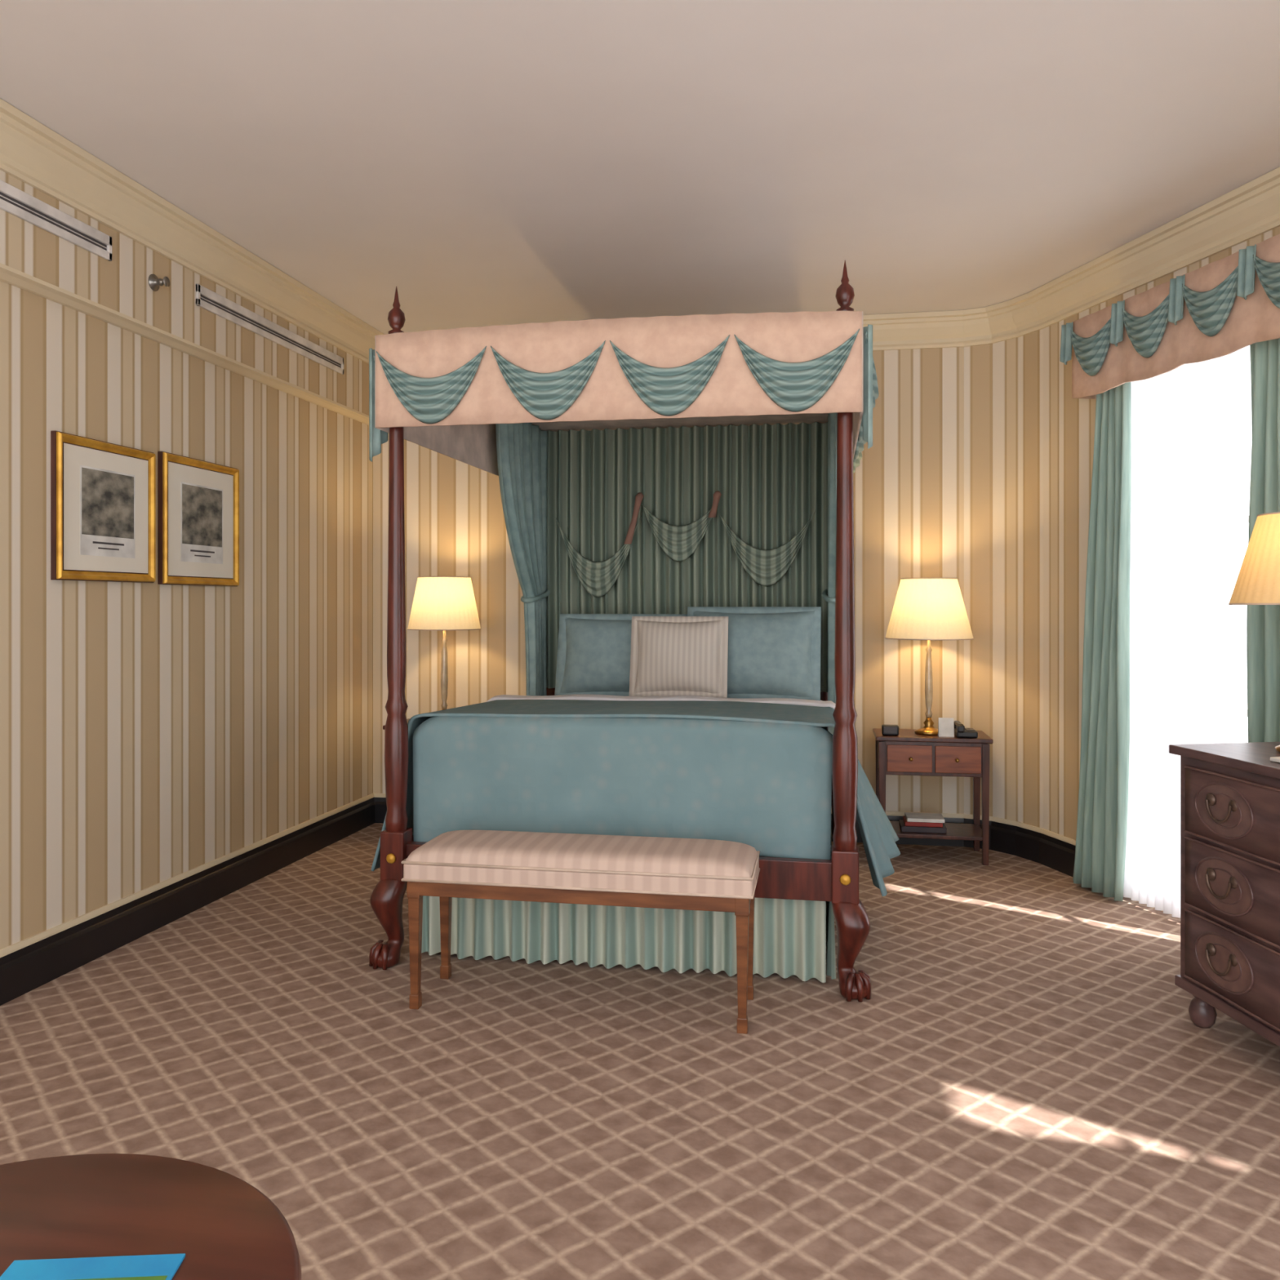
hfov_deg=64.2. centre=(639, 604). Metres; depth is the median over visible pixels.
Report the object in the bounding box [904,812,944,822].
book
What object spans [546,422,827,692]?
curtain
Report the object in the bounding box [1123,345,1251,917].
window
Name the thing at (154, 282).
sprinkler head
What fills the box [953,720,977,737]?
telephone
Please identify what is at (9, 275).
trim
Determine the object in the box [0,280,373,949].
wall
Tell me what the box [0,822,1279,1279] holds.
floor
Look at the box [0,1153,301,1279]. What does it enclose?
round coffee table
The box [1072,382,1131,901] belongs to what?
window curtain
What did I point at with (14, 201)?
air vent
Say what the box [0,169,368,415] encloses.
soffit
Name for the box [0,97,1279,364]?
trim
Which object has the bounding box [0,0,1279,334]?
ceiling
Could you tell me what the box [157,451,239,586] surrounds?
framed picture
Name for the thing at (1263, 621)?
window curtain
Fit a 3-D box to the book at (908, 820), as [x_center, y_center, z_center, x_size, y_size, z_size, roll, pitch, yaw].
[1.567,1.206,5.662,0.200,0.024,0.160,0,0,10]
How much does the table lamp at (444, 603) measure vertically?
0.882 m
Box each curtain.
[495,422,546,695]
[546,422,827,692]
[827,413,837,758]
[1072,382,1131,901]
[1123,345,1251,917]
[1246,337,1279,742]
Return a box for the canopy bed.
[368,259,878,1002]
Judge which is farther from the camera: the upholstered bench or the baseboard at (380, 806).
the baseboard at (380, 806)
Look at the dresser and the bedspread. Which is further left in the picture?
the bedspread
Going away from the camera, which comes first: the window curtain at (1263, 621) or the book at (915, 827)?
the window curtain at (1263, 621)
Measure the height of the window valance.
0.385 m
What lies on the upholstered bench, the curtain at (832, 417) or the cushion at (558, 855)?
the cushion at (558, 855)
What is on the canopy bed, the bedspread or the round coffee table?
the bedspread
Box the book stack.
[898,812,946,833]
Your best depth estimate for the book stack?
5.59 m
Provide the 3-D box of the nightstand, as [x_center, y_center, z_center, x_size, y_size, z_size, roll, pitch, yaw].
[1.615,1.060,5.671,0.610,0.680,0.395,0,0,10]
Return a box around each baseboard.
[0,797,374,1005]
[373,797,964,846]
[964,817,1075,876]
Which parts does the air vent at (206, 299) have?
frame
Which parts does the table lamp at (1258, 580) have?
lamp shade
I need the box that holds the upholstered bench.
[401,830,759,1033]
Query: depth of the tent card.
5.53 m
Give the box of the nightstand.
[872,728,993,865]
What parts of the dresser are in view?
drawer, drawer, drawer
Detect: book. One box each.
[898,819,946,833]
[902,815,942,826]
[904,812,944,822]
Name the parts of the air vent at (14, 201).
blade, frame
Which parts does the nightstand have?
leg, leg, drawer, drawer, leg, leg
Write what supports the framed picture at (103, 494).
attached to the wall at (151, 734)
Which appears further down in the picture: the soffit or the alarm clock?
the alarm clock
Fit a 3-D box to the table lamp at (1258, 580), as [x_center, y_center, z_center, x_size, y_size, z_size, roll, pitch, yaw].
[2.107,0.092,3.238,0.416,0.760,0.416,0,0,10]
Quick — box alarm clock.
[881,724,898,735]
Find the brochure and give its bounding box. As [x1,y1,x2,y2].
[0,1253,185,1279]
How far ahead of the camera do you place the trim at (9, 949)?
4.87 m
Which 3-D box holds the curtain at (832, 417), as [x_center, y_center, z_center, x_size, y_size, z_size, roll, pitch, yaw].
[1.005,-0.055,5.286,0.063,1.910,0.823,0,0,10]
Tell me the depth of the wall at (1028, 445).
5.61 m
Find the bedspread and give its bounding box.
[370,693,900,896]
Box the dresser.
[1168,742,1279,1046]
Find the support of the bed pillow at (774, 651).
on the canopy bed
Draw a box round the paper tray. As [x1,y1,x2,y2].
[1270,756,1279,762]
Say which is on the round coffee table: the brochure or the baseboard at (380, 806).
the brochure
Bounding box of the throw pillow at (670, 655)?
[629,616,728,697]
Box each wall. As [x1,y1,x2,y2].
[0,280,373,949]
[373,346,964,813]
[964,226,1279,918]
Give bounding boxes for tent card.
[937,717,954,737]
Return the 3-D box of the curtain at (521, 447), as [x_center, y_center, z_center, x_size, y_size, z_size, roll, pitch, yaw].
[-0.639,-0.055,5.581,0.063,1.910,0.823,0,0,10]
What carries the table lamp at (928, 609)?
on the nightstand
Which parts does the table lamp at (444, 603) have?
stem, lamp shade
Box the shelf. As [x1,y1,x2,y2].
[889,821,982,840]
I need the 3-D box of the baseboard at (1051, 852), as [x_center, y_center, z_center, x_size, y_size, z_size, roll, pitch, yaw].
[2.151,1.317,5.415,0.152,0.165,1.128,0,0,-23]
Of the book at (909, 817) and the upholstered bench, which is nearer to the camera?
the upholstered bench
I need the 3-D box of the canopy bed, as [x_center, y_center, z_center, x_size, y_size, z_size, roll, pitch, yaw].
[0.079,0.080,4.852,1.974,2.640,2.343,0,0,10]
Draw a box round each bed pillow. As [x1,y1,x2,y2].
[554,613,687,696]
[687,606,821,700]
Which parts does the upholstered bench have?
leg, leg, leg, leg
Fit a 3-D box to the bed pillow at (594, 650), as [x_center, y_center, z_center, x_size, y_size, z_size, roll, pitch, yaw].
[-0.103,0.280,5.526,0.711,0.452,0.244,0,0,10]
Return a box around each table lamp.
[407,576,480,710]
[884,577,973,735]
[1228,511,1279,752]
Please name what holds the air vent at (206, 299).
attached to the soffit
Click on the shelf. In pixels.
(955, 831)
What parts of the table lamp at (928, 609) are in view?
stem, lamp shade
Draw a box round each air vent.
[0,179,111,261]
[195,284,343,374]
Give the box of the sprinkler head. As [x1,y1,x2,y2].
[148,274,170,291]
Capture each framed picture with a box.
[50,431,155,582]
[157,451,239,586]
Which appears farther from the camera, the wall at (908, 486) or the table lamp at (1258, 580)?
the wall at (908, 486)
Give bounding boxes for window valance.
[1059,234,1279,399]
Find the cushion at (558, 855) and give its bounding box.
[404,830,758,877]
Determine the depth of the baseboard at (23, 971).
4.41 m
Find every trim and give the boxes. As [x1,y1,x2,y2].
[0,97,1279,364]
[0,262,368,425]
[0,793,1075,957]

